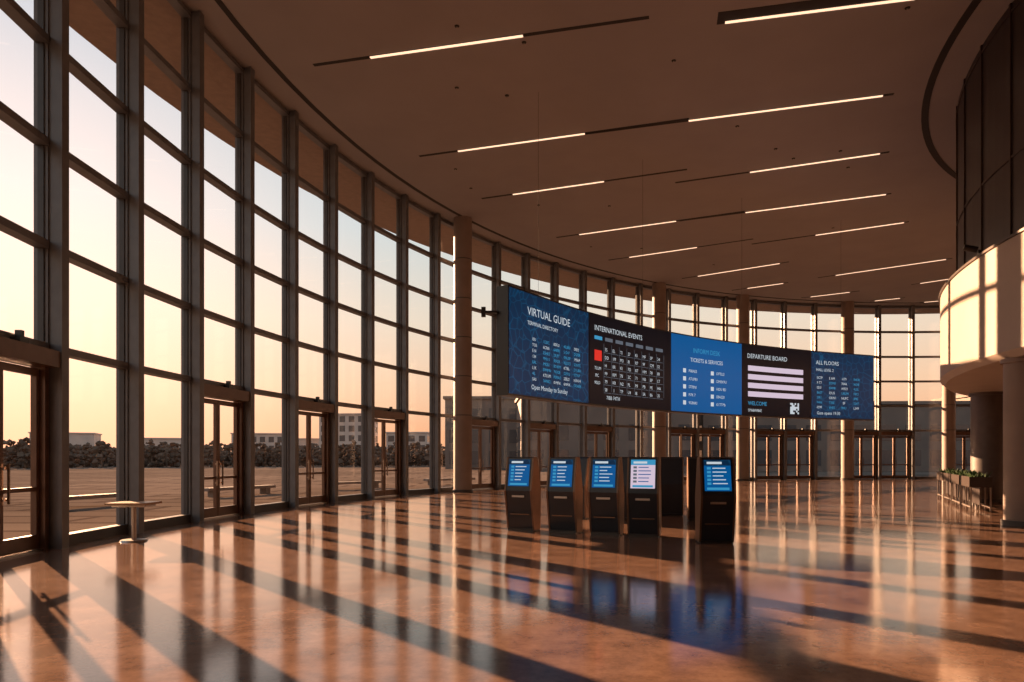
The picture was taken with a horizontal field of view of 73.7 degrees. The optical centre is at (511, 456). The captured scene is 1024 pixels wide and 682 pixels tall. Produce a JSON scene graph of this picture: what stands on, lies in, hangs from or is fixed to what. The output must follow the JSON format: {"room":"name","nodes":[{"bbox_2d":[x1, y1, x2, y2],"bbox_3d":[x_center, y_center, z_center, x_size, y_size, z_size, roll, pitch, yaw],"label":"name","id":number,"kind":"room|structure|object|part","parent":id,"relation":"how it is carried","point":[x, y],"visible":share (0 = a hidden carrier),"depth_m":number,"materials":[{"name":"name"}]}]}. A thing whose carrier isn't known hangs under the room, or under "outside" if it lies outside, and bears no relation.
{"room":"airport terminal lobby","nodes":[
{"label":"airport terminal lobby","id":0,"kind":"room"},
{"bbox_2d":[69,0,939,313],"bbox_3d":[28.100,-11.225,13.000,79.300,0.750,79.300,0,0,0],"label":"roof overhang","id":1,"kind":"object","parent":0,"point":[162,22],"visible":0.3,"depth_m":23.44,"materials":[{"name":"brown wood"}]},
{"bbox_2d":[0,479,1023,681],"bbox_3d":[28.100,1.700,13.000,73.200,0.200,73.200,0,0,0],"label":"floor","id":2,"kind":"structure","parent":0,"point":[820,580],"depth_m":7.72,"materials":[{"name":"concrete"}]},
{"bbox_2d":[0,0,48,347],"bbox_3d":[-7.965,-4.640,10.566,0.480,12.480,2.448,0,0,-6],"label":"window","id":3,"kind":"structure","parent":2,"relation":"on","point":[12,9],"depth_m":11.60,"materials":[{"name":"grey metal"}]},
{"bbox_2d":[0,330,59,559],"bbox_3d":[-7.949,-0.210,10.663,0.450,3.620,2.206,0,0,-4],"label":"door","id":4,"kind":"structure","parent":3,"relation":"attached to","point":[16,350],"depth_m":11.57,"materials":[{"name":"brown metal"}]},
{"bbox_2d":[34,0,128,549],"bbox_3d":[-8.013,-4.640,12.998,0.486,12.480,2.450,0,0,0],"label":"window","id":5,"kind":"structure","parent":2,"relation":"on","point":[58,62],"depth_m":11.86,"materials":[{"name":"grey metal"}]},
{"bbox_2d":[105,501,161,542],"bbox_3d":[-7.200,1.230,13.000,0.760,0.740,0.600,0,0,0],"label":"pedestal table","id":6,"kind":"object","parent":2,"relation":"on","point":[133,504],"visible":1,"depth_m":12.96,"materials":[{"name":"brown wood"}]},
{"bbox_2d":[116,0,190,533],"bbox_3d":[-8.006,-4.640,15.440,0.487,12.480,2.461,0,0,0],"label":"window","id":7,"kind":"structure","parent":2,"relation":"on","point":[136,45],"depth_m":14.25,"materials":[{"name":"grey metal"}]},
{"bbox_2d":[181,10,243,522],"bbox_3d":[-7.718,-4.640,17.869,0.480,12.480,2.448,0,0,6],"label":"window","id":8,"kind":"structure","parent":2,"relation":"on","point":[197,33],"depth_m":16.68,"materials":[{"name":"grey metal"}]},
{"bbox_2d":[204,381,249,519],"bbox_3d":[-7.682,-0.210,17.960,0.450,3.620,2.206,0,0,8],"label":"door","id":9,"kind":"structure","parent":8,"relation":"attached to","point":[227,393],"depth_m":18.20,"materials":[{"name":"brown metal"}]},
{"bbox_2d":[235,67,288,513],"bbox_3d":[-7.308,-4.640,20.274,0.480,12.480,2.448,0,0,10],"label":"window","id":10,"kind":"structure","parent":2,"relation":"on","point":[249,85],"depth_m":19.10,"materials":[{"name":"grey metal"}]},
{"bbox_2d":[282,110,329,507],"bbox_3d":[-6.737,-4.640,22.645,0.480,12.480,2.448,0,0,14],"label":"window","id":11,"kind":"structure","parent":2,"relation":"on","point":[294,125],"depth_m":21.48,"materials":[{"name":"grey metal"}]},
{"bbox_2d":[299,397,333,505],"bbox_3d":[-6.689,-0.210,22.731,0.450,3.620,2.206,0,0,16],"label":"door","id":12,"kind":"structure","parent":11,"relation":"attached to","point":[324,409],"depth_m":23.09,"materials":[{"name":"brown metal"}]},
{"bbox_2d":[323,144,366,502],"bbox_3d":[-6.007,-4.640,24.973,0.480,12.480,2.448,0,0,18],"label":"window","id":13,"kind":"structure","parent":2,"relation":"on","point":[334,156],"depth_m":23.88,"materials":[{"name":"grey metal"}]},
{"bbox_2d":[361,172,401,498],"bbox_3d":[-5.122,-4.640,27.246,0.480,12.480,2.448,0,0,21],"label":"window","id":14,"kind":"structure","parent":2,"relation":"on","point":[371,182],"depth_m":26.13,"materials":[{"name":"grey metal"}]},
{"bbox_2d":[375,407,404,497],"bbox_3d":[-5.063,-0.210,27.325,0.450,3.620,2.206,0,0,23],"label":"door","id":15,"kind":"structure","parent":14,"relation":"attached to","point":[395,417],"depth_m":27.45,"materials":[{"name":"brown metal"}]},
{"bbox_2d":[396,194,433,495],"bbox_3d":[-4.085,-4.640,29.455,0.480,12.480,2.448,0,0,25],"label":"window","id":16,"kind":"structure","parent":2,"relation":"on","point":[405,203],"depth_m":28.42,"materials":[{"name":"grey metal"}]},
{"bbox_2d":[429,213,453,492],"bbox_3d":[-2.902,-4.640,31.588,0.480,12.480,2.448,0,0,29],"label":"window","id":17,"kind":"structure","parent":2,"relation":"on","point":[437,220],"depth_m":30.53,"materials":[{"name":"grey metal"}]},
{"bbox_2d":[452,216,472,492],"bbox_3d":[-2.253,-4.650,31.236,0.940,12.500,0.940,0,0,0],"label":"round column","id":18,"kind":"structure","parent":2,"relation":"on","point":[462,259],"depth_m":30.87,"materials":[{"name":"concrete"}]},
{"bbox_2d":[472,233,495,420],"bbox_3d":[-1.578,-4.640,33.637,0.480,12.480,2.448,0,0,33],"label":"window","id":19,"kind":"structure","parent":2,"relation":"on","point":[474,236],"depth_m":34.39,"materials":[{"name":"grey metal"}]},
{"bbox_2d":[472,416,497,489],"bbox_3d":[-1.504,-0.210,33.702,0.450,3.620,2.206,0,0,35],"label":"door","id":20,"kind":"structure","parent":19,"relation":"attached to","point":[490,424],"depth_m":33.85,"materials":[{"name":"brown metal"}]},
{"bbox_2d":[491,242,524,488],"bbox_3d":[-0.118,-4.640,35.592,0.480,12.480,2.448,0,0,37],"label":"window","id":21,"kind":"structure","parent":2,"relation":"on","point":[497,249],"depth_m":34.64,"materials":[{"name":"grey metal"}]},
{"bbox_2d":[504,457,540,531],"bbox_3d":[0.233,0.800,14.840,0.630,1.600,0.562,0,0,24],"label":"information kiosk","id":22,"kind":"object","parent":2,"relation":"on","point":[522,488],"visible":1,"depth_m":14.68,"materials":[{"name":"brown metal"}]},
{"bbox_2d":[521,253,553,456],"bbox_3d":[1.470,-4.640,37.443,0.480,12.480,2.448,0,0,41],"label":"window","id":23,"kind":"structure","parent":2,"relation":"on","point":[527,258],"depth_m":36.52,"materials":[{"name":"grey metal"}]},
{"bbox_2d":[530,420,555,485],"bbox_3d":[1.552,-0.210,37.498,0.450,3.620,2.206,0,0,43],"label":"door","id":24,"kind":"structure","parent":23,"relation":"attached to","point":[549,428],"depth_m":37.60,"materials":[{"name":"brown metal"}]},
{"bbox_2d":[546,457,582,533],"bbox_3d":[1.113,0.800,14.440,0.630,1.600,0.562,0,0,24],"label":"information kiosk","id":25,"kind":"object","parent":2,"relation":"on","point":[564,488],"visible":1,"depth_m":14.27,"materials":[{"name":"brown metal"}]},
{"bbox_2d":[550,262,581,456],"bbox_3d":[3.179,-4.640,39.184,0.480,12.480,2.448,0,0,45],"label":"window","id":26,"kind":"structure","parent":2,"relation":"on","point":[556,267],"depth_m":38.32,"materials":[{"name":"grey metal"}]},
{"bbox_2d":[579,457,589,518],"bbox_3d":[1.753,0.800,17.957,0.630,1.600,0.562,0,0,30],"label":"information kiosk","id":27,"kind":"object","parent":2,"relation":"on","point":[584,461],"visible":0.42,"depth_m":17.68,"materials":[{"name":"brown metal"}]},
{"bbox_2d":[581,271,609,456],"bbox_3d":[5.002,-4.640,40.805,2.448,12.480,0.480,0,0,-41],"label":"window","id":28,"kind":"structure","parent":2,"relation":"on","point":[584,275],"depth_m":39.99,"materials":[{"name":"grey metal"}]},
{"bbox_2d":[587,423,611,456],"bbox_3d":[5.090,-0.210,40.848,2.206,3.620,0.450,0,0,-40],"label":"door","id":29,"kind":"structure","parent":28,"relation":"attached to","point":[601,430],"depth_m":40.90,"materials":[{"name":"brown metal"}]},
{"bbox_2d":[588,457,623,535],"bbox_3d":[1.946,0.800,14.089,0.630,1.600,0.562,0,0,22],"label":"information kiosk","id":30,"kind":"object","parent":2,"relation":"on","point":[606,480],"visible":1,"depth_m":13.92,"materials":[{"name":"brown metal"}]},
{"bbox_2d":[607,278,637,456],"bbox_3d":[6.930,-4.640,42.300,2.448,12.480,0.480,0,0,-38],"label":"window","id":31,"kind":"structure","parent":2,"relation":"on","point":[612,281],"depth_m":41.56,"materials":[{"name":"brown metal"}]},
{"bbox_2d":[622,457,627,519],"bbox_3d":[2.842,0.800,17.661,0.630,1.600,0.562,0,0,20],"label":"information kiosk","id":32,"kind":"object","parent":2,"relation":"on","point":[624,459],"visible":0.08,"depth_m":17.40,"materials":[{"name":"brown metal"}]},
{"bbox_2d":[626,457,661,537],"bbox_3d":[2.660,0.800,13.738,0.630,1.600,0.562,0,0,18],"label":"information kiosk","id":33,"kind":"object","parent":2,"relation":"on","point":[643,491],"visible":1,"depth_m":13.56,"materials":[{"name":"brown metal"}]},
{"bbox_2d":[635,283,666,456],"bbox_3d":[8.954,-4.640,43.661,2.448,12.480,0.480,0,0,-34],"label":"window","id":34,"kind":"structure","parent":2,"relation":"on","point":[640,287],"depth_m":42.93,"materials":[{"name":"brown metal"}]},
{"bbox_2d":[652,282,665,456],"bbox_3d":[9.267,-4.650,42.986,0.940,12.500,0.940,0,0,0],"label":"round column","id":35,"kind":"structure","parent":2,"relation":"on","point":[659,288],"depth_m":42.61,"materials":[{"name":"paint"}]},
{"bbox_2d":[660,457,683,515],"bbox_3d":[4.417,0.800,18.863,0.630,1.600,0.562,0,0,15],"label":"information kiosk","id":36,"kind":"object","parent":2,"relation":"on","point":[672,468],"visible":0.94,"depth_m":18.64,"materials":[{"name":"brown metal"}]},
{"bbox_2d":[666,289,694,456],"bbox_3d":[11.066,-4.640,44.882,2.448,12.480,0.480,0,0,-30],"label":"window","id":37,"kind":"structure","parent":2,"relation":"on","point":[669,292],"depth_m":44.22,"materials":[{"name":"brown metal"}]},
{"bbox_2d":[671,426,696,480],"bbox_3d":[11.161,-0.210,44.907,2.206,3.620,0.450,0,0,-28],"label":"door","id":38,"kind":"structure","parent":37,"relation":"attached to","point":[674,432],"depth_m":44.98,"materials":[{"name":"brown metal"}]},
{"bbox_2d":[687,457,697,520],"bbox_3d":[4.761,0.800,17.264,0.630,1.600,0.562,0,0,10],"label":"information kiosk","id":39,"kind":"object","parent":2,"relation":"on","point":[691,461],"visible":0.36,"depth_m":17.07,"materials":[{"name":"brown metal"}]},
{"bbox_2d":[692,293,723,456],"bbox_3d":[13.255,-4.640,45.959,2.448,12.480,0.480,0,0,-26],"label":"window","id":40,"kind":"structure","parent":2,"relation":"on","point":[696,297],"depth_m":45.44,"materials":[{"name":"brown metal"}]},
{"bbox_2d":[699,427,724,456],"bbox_3d":[13.352,-0.210,45.977,2.206,3.620,0.450,0,0,-24],"label":"door","id":41,"kind":"structure","parent":40,"relation":"attached to","point":[713,431],"depth_m":46.02,"materials":[{"name":"brown metal"}]},
{"bbox_2d":[695,457,735,543],"bbox_3d":[3.775,0.800,12.685,0.630,1.600,0.562,0,0,4],"label":"information kiosk","id":42,"kind":"object","parent":2,"relation":"on","point":[715,488],"visible":1,"depth_m":12.50,"materials":[{"name":"brown metal"}]},
{"bbox_2d":[721,296,752,479],"bbox_3d":[15.512,-4.640,46.885,2.448,12.480,0.480,0,0,-22],"label":"window","id":43,"kind":"structure","parent":2,"relation":"on","point":[726,299],"depth_m":46.38,"materials":[{"name":"brown metal"}]},
{"bbox_2d":[736,294,749,480],"bbox_3d":[15.600,-4.650,46.130,0.940,12.500,0.940,0,0,0],"label":"round column","id":44,"kind":"structure","parent":2,"relation":"on","point":[742,301],"depth_m":45.77,"materials":[{"name":"concrete"}]},
{"bbox_2d":[750,299,782,479],"bbox_3d":[17.826,-4.640,47.657,2.448,12.480,0.480,0,0,-18],"label":"window","id":45,"kind":"structure","parent":2,"relation":"on","point":[754,303],"depth_m":47.24,"materials":[{"name":"brown metal"}]},
{"bbox_2d":[757,428,783,479],"bbox_3d":[17.924,-0.210,47.662,2.206,3.620,0.450,0,0,-16],"label":"door","id":46,"kind":"structure","parent":45,"relation":"attached to","point":[771,432],"depth_m":47.72,"materials":[{"name":"brown metal"}]},
{"bbox_2d":[780,301,812,479],"bbox_3d":[20.187,-4.640,48.271,2.448,12.480,0.480,0,0,-14],"label":"window","id":47,"kind":"structure","parent":2,"relation":"on","point":[785,304],"depth_m":47.91,"materials":[{"name":"brown metal"}]},
{"bbox_2d":[787,428,814,479],"bbox_3d":[20.285,-0.210,48.269,2.206,3.620,0.450,0,0,-12],"label":"door","id":48,"kind":"structure","parent":47,"relation":"attached to","point":[801,432],"depth_m":48.33,"materials":[{"name":"brown metal"}]},
{"bbox_2d":[812,303,840,479],"bbox_3d":[22.584,-4.640,48.724,2.448,12.480,0.480,0,0,-11],"label":"window","id":49,"kind":"structure","parent":2,"relation":"on","point":[815,306],"depth_m":48.38,"materials":[{"name":"brown metal"}]},
{"bbox_2d":[840,301,854,479],"bbox_3d":[23.657,-4.650,48.130,0.940,12.500,0.940,0,0,0],"label":"round column","id":50,"kind":"structure","parent":2,"relation":"on","point":[847,307],"depth_m":47.78,"materials":[{"name":"paint"}]},
{"bbox_2d":[854,306,876,431],"bbox_3d":[25.006,-4.640,49.015,2.448,12.480,0.480,0,0,-7],"label":"window","id":51,"kind":"structure","parent":2,"relation":"on","point":[870,307],"depth_m":49.12,"materials":[{"name":"brown metal"}]},
{"bbox_2d":[854,429,877,478],"bbox_3d":[25.104,-0.210,49.000,2.206,3.620,0.450,0,0,-5],"label":"door","id":52,"kind":"structure","parent":51,"relation":"attached to","point":[865,434],"depth_m":49.06,"materials":[{"name":"brown metal"}]},
{"bbox_2d":[876,305,909,478],"bbox_3d":[27.435,-4.640,49.087,2.454,12.480,0.491,0,0,0],"label":"window","id":53,"kind":"structure","parent":2,"relation":"on","point":[879,307],"depth_m":49.05,"materials":[{"name":"brown metal"}]},
{"bbox_2d":[881,429,911,478],"bbox_3d":[27.538,-0.210,49.120,2.213,3.620,0.484,0,0,0],"label":"door","id":54,"kind":"structure","parent":53,"relation":"attached to","point":[898,434],"depth_m":49.17,"materials":[{"name":"brown metal"}]},
{"bbox_2d":[908,305,941,478],"bbox_3d":[29.881,-4.640,49.124,2.455,12.480,0.484,0,0,0],"label":"window","id":55,"kind":"structure","parent":2,"relation":"on","point":[913,381],"depth_m":49.02,"materials":[{"name":"brown metal"}]},
{"bbox_2d":[937,467,958,499],"bbox_3d":[16.618,0.980,25.978,0.633,1.240,1.763,0,0,25],"label":"planter","id":56,"kind":"object","parent":2,"relation":"on","point":[939,474],"visible":0.39,"depth_m":26.02,"materials":[{"name":"brown metal"}]},
{"bbox_2d":[942,385,955,470],"bbox_3d":[30.902,-4.650,48.299,0.940,12.500,0.940,0,0,0],"label":"round column","id":57,"kind":"structure","parent":2,"relation":"on","point":[948,397],"depth_m":47.98,"materials":[{"name":"concrete"}]},
{"bbox_2d":[943,469,968,503],"bbox_3d":[15.749,0.983,24.191,0.669,1.234,1.799,0,0,28],"label":"planter","id":58,"kind":"object","parent":2,"relation":"on","point":[946,476],"visible":0.44,"depth_m":24.27,"materials":[{"name":"brown metal"}]},
{"bbox_2d":[956,405,969,430],"bbox_3d":[32.313,-4.640,48.901,2.448,12.480,0.480,0,0,5],"label":"window","id":59,"kind":"structure","parent":2,"relation":"on","point":[956,405],"depth_m":48.86,"materials":[{"name":"brown metal"}]},
{"bbox_2d":[956,429,969,470],"bbox_3d":[32.405,-0.210,48.867,2.206,3.620,0.450,0,0,7],"label":"door","id":60,"kind":"structure","parent":59,"relation":"attached to","point":[959,434],"depth_m":48.92,"materials":[{"name":"brown metal"}]},
{"bbox_2d":[951,469,978,507],"bbox_3d":[14.850,0.979,22.377,0.698,1.242,1.806,0,0,22],"label":"planter","id":61,"kind":"object","parent":2,"relation":"on","point":[955,477],"visible":0.38,"depth_m":22.39,"materials":[{"name":"brown metal"}]},
{"bbox_2d":[960,470,992,511],"bbox_3d":[13.988,0.981,20.577,0.738,1.238,1.764,0,0,26],"label":"planter","id":62,"kind":"object","parent":2,"relation":"on","point":[975,481],"visible":1,"depth_m":20.07,"materials":[{"name":"brown wood"}]},
{"bbox_2d":[968,391,1002,502],"bbox_3d":[17.050,-0.350,24.500,1.120,3.900,1.120,0,0,0],"label":"column","id":63,"kind":"structure","parent":2,"relation":"on","point":[986,408],"depth_m":24.07,"materials":[{"name":"beige stone"}]},
{"bbox_2d":[1000,357,1023,526],"bbox_3d":[12.000,-0.350,16.000,0.920,3.900,0.920,0,0,0],"label":"column","id":64,"kind":"structure","parent":2,"relation":"on","point":[1013,368],"depth_m":15.84,"materials":[{"name":"beige stone"}]},
{"bbox_2d":[181,0,1013,305],"bbox_3d":[28.100,-11.150,13.000,72.700,0.500,72.700,0,0,0],"label":"ceiling","id":65,"kind":"structure","parent":0,"point":[398,109],"depth_m":22.05,"materials":[{"name":"paint"}]},
{"bbox_2d":[313,16,648,65],"bbox_3d":[-1.059,-10.895,17.951,9.150,0.050,0.110,0,0,13],"label":"ceiling lamp","id":66,"kind":"object","parent":65,"relation":"attached to","point":[644,17],"visible":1,"depth_m":17.86,"materials":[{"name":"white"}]},
{"bbox_2d":[419,118,688,156],"bbox_3d":[1.174,-10.895,23.365,9.465,0.050,0.110,0,0,17],"label":"ceiling lamp","id":67,"kind":"object","parent":65,"relation":"attached to","point":[584,133],"visible":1,"depth_m":23.30,"materials":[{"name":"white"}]},
{"bbox_2d":[481,169,686,198],"bbox_3d":[2.679,-10.895,27.322,8.428,0.050,0.110,0,0,20],"label":"ceiling lamp","id":68,"kind":"object","parent":65,"relation":"attached to","point":[681,169],"visible":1,"depth_m":27.25,"materials":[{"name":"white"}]},
{"bbox_2d":[556,211,744,237],"bbox_3d":[6.257,-10.895,32.084,8.874,0.050,0.110,0,0,24],"label":"ceiling lamp","id":69,"kind":"object","parent":65,"relation":"attached to","point":[740,211],"visible":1,"depth_m":32.06,"materials":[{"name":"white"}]},
{"bbox_2d":[481,92,873,420],"bbox_3d":[7.531,-6.304,26.125,22.102,9.188,2.298,0,0,-38],"label":"led screen","id":70,"kind":"object","parent":65,"relation":"hanging from","point":[548,350],"visible":1,"depth_m":25.18,"materials":[{"name":"black"}]},
{"bbox_3d":[7.694,-3.230,26.256,21.684,3.040,2.290,0,0,-38],"label":"casing","id":71,"kind":"part","parent":70,"relation":"part of","materials":[{"name":"black metal"}]},
{"bbox_2d":[610,239,752,259],"bbox_3d":[8.702,-10.895,35.941,7.647,0.050,0.110,0,0,29],"label":"ceiling lamp","id":72,"kind":"object","parent":65,"relation":"attached to","point":[746,239],"visible":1,"depth_m":35.94,"materials":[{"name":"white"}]},
{"bbox_2d":[682,262,786,278],"bbox_3d":[12.920,-10.895,39.894,6.202,0.050,0.110,0,0,35],"label":"ceiling lamp","id":73,"kind":"object","parent":65,"relation":"attached to","point":[782,262],"visible":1,"depth_m":39.72,"materials":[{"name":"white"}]},
{"bbox_2d":[585,93,893,134],"bbox_3d":[6.953,-10.895,21.754,9.361,0.050,0.110,0,0,16],"label":"ceiling lamp","id":74,"kind":"object","parent":65,"relation":"attached to","point":[890,94],"visible":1,"depth_m":21.44,"materials":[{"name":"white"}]},
{"bbox_2d":[732,282,787,290],"bbox_3d":[15.812,-10.895,43.625,3.492,0.050,0.110,0,0,35],"label":"ceiling lamp","id":75,"kind":"object","parent":65,"relation":"attached to","point":[786,282],"visible":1,"depth_m":43.54,"materials":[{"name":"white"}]},
{"bbox_2d":[675,151,889,182],"bbox_3d":[9.986,-10.895,25.754,7.501,0.050,0.110,0,0,21],"label":"ceiling lamp","id":76,"kind":"object","parent":65,"relation":"attached to","point":[888,151],"visible":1,"depth_m":25.55,"materials":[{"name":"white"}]},
{"bbox_2d":[681,193,890,220],"bbox_3d":[11.702,-10.895,29.864,8.615,0.050,0.110,0,0,22],"label":"ceiling lamp","id":77,"kind":"object","parent":65,"relation":"attached to","point":[887,193],"visible":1,"depth_m":29.55,"materials":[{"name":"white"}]},
{"bbox_2d":[717,0,910,24],"bbox_3d":[7.808,-10.895,16.388,5.525,0.050,0.475,0,0,12],"label":"ceiling lamp","id":78,"kind":"object","parent":65,"relation":"attached to","point":[811,6],"visible":1,"depth_m":16.61,"materials":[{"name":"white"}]},
{"bbox_2d":[802,291,856,297],"bbox_3d":[21.300,-10.895,45.750,3.585,0.050,0.110,0,0,33],"label":"ceiling lamp","id":79,"kind":"object","parent":65,"relation":"attached to","point":[852,291],"visible":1,"depth_m":45.71,"materials":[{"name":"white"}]},
{"bbox_2d":[753,221,908,243],"bbox_3d":[15.321,-10.895,33.270,6.959,0.050,0.110,0,0,29],"label":"ceiling lamp","id":80,"kind":"object","parent":65,"relation":"attached to","point":[907,221],"visible":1,"depth_m":32.95,"materials":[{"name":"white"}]},
{"bbox_2d":[818,258,951,277],"bbox_3d":[21.368,-10.895,39.457,6.880,0.050,0.110,0,0,36],"label":"ceiling lamp","id":81,"kind":"object","parent":65,"relation":"attached to","point":[948,258],"visible":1,"depth_m":39.24,"materials":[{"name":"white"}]},
{"bbox_2d":[911,279,947,284],"bbox_3d":[26.177,-10.895,42.268,2.569,0.050,0.110,0,0,43],"label":"ceiling lamp","id":82,"kind":"object","parent":65,"relation":"attached to","point":[943,279],"visible":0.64,"depth_m":42.36,"materials":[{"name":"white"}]},
{"bbox_2d":[940,231,1023,395],"bbox_3d":[28.100,-3.650,13.000,33.800,2.700,33.800,0,0,0],"label":"balcony","id":83,"kind":"object","parent":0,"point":[982,306],"visible":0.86,"depth_m":17.15,"materials":[{"name":"paint"}]},
{"bbox_2d":[962,244,982,253],"bbox_3d":[11.913,-5.268,17.481,0.644,0.416,0.199,0,0,17],"label":"spotlight","id":84,"kind":"object","parent":83,"relation":"on","point":[969,248],"visible":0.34,"depth_m":17.47,"materials":[{"name":"black metal"}]},
{"bbox_2d":[938,227,1023,307],"bbox_3d":[28.100,-5.030,13.000,33.900,0.060,33.900,0,0,0],"label":"rail","id":85,"kind":"object","parent":83,"relation":"on","point":[1021,230],"depth_m":17.10,"materials":[{"name":"brown metal"}]},
{"bbox_2d":[956,0,1023,270],"bbox_3d":[28.100,-6.830,13.000,32.980,8.140,32.980,0,0,0],"label":"wall","id":86,"kind":"structure","parent":0,"point":[990,108],"depth_m":17.41,"materials":[{"name":"brown paint"}]},
{"bbox_2d":[215,0,937,302],"bbox_3d":[28.100,-10.918,13.000,70.700,0.065,70.700,0,0,0],"label":"trim","id":87,"kind":"structure","parent":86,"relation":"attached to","point":[220,3],"depth_m":23.57,"materials":[{"name":"black metal"}]},
{"bbox_2d":[921,0,981,178],"bbox_3d":[28.100,-10.915,13.000,34.840,0.070,34.840,0,0,0],"label":"trim","id":88,"kind":"structure","parent":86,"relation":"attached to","point":[973,5],"depth_m":19.94,"materials":[{"name":"black metal"}]},
{"label":"outside","id":89,"kind":"structure","parent":0,"visible":0},
{"bbox_2d":[3,464,939,539],"bbox_3d":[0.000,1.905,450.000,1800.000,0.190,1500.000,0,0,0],"label":"plaza","id":90,"kind":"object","parent":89,"point":[163,484],"depth_m":41.89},
{"bbox_2d":[28,432,101,447],"bbox_3d":[-150.000,-3.130,230.000,18.600,9.900,14.600,0,0,-23],"label":"building","id":91,"kind":"structure","parent":90,"relation":"on","point":[80,439],"depth_m":225.85,"materials":[{"name":"concrete"}]},
{"bbox_2d":[69,493,115,500],"bbox_3d":[-15.511,1.600,25.070,0.500,0.420,4.000,0,0,15],"label":"bench","id":92,"kind":"object","parent":90,"relation":"on","point":[106,495],"visible":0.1,"depth_m":24.93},
{"bbox_2d":[144,438,180,448],"bbox_3d":[-120.000,-2.380,240.000,14.600,8.400,14.600,0,0,-17],"label":"building","id":93,"kind":"structure","parent":90,"relation":"on","point":[156,441],"depth_m":232.79,"materials":[{"name":"concrete"}]},
{"bbox_2d":[3,437,444,468],"bbox_3d":[-84.216,-0.647,125.553,160.921,5.715,128.414,0,0,0],"label":"tree line","id":94,"kind":"object","parent":90,"relation":"on","point":[102,454],"visible":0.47,"depth_m":125.67,"materials":[{"name":"green plant"}]},
{"bbox_2d":[204,485,275,496],"bbox_3d":[-12.840,1.600,32.274,0.500,0.420,4.000,0,0,25],"label":"bench","id":95,"kind":"object","parent":90,"relation":"on","point":[264,489],"visible":0.6,"depth_m":33.02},
{"bbox_2d":[230,433,281,451],"bbox_3d":[-92.000,-3.380,250.000,18.600,10.400,12.600,0,0,-11],"label":"building","id":96,"kind":"structure","parent":90,"relation":"on","point":[269,439],"depth_m":244.74,"materials":[{"name":"concrete"}]},
{"bbox_2d":[299,438,318,449],"bbox_3d":[-73.000,-2.380,245.000,12.600,8.400,12.600,0,0,-6],"label":"building","id":97,"kind":"structure","parent":90,"relation":"on","point":[302,441],"depth_m":239.01,"materials":[{"name":"stone"}]},
{"bbox_2d":[319,413,377,449],"bbox_3d":[-56.000,-6.380,235.000,16.600,16.400,14.600,0,0,6],"label":"building","id":98,"kind":"structure","parent":90,"relation":"on","point":[349,424],"depth_m":227.85,"materials":[{"name":"concrete"}]},
{"bbox_2d":[338,480,380,487],"bbox_3d":[-8.989,1.600,38.922,0.500,0.420,4.000,0,0,35],"label":"bench","id":99,"kind":"object","parent":90,"relation":"on","point":[377,482],"visible":0.26,"depth_m":38.73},
{"bbox_2d":[386,432,428,450],"bbox_3d":[-36.000,-3.380,240.000,14.600,10.400,14.600,0,0,0],"label":"building","id":100,"kind":"structure","parent":90,"relation":"on","point":[422,437],"depth_m":233.02,"materials":[{"name":"concrete"}]},
{"bbox_2d":[423,478,474,484],"bbox_3d":[-4.069,1.600,44.823,0.500,0.420,4.000,0,0,45],"label":"bench","id":101,"kind":"object","parent":90,"relation":"on","point":[442,479],"visible":0.33,"depth_m":44.20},
{"bbox_2d":[443,396,516,468],"bbox_3d":[-4.000,-3.630,110.000,12.600,10.900,16.600,0,0,0],"label":"building","id":102,"kind":"structure","parent":90,"relation":"on","point":[481,405],"depth_m":102.00,"materials":[{"name":"grey concrete"}]},
{"bbox_2d":[514,398,691,471],"bbox_3d":[12.000,-3.130,92.000,22.600,9.900,14.600,0,0,-3],"label":"building","id":103,"kind":"structure","parent":90,"relation":"on","point":[539,410],"depth_m":84.93,"materials":[{"name":"grey concrete"}]},
{"bbox_2d":[699,401,969,470],"bbox_3d":[42.000,-2.630,95.000,34.600,8.900,16.600,0,0,3],"label":"building","id":104,"kind":"structure","parent":90,"relation":"on","point":[928,445],"depth_m":86.82,"materials":[{"name":"grey concrete"}]},
{"bbox_2d":[931,395,969,400],"bbox_3d":[80.000,-3.380,92.000,36.600,10.400,16.600,0,0,6],"label":"building","id":105,"kind":"structure","parent":90,"relation":"on","point":[958,397],"depth_m":94.38,"materials":[{"name":"beige concrete"}]}
]}

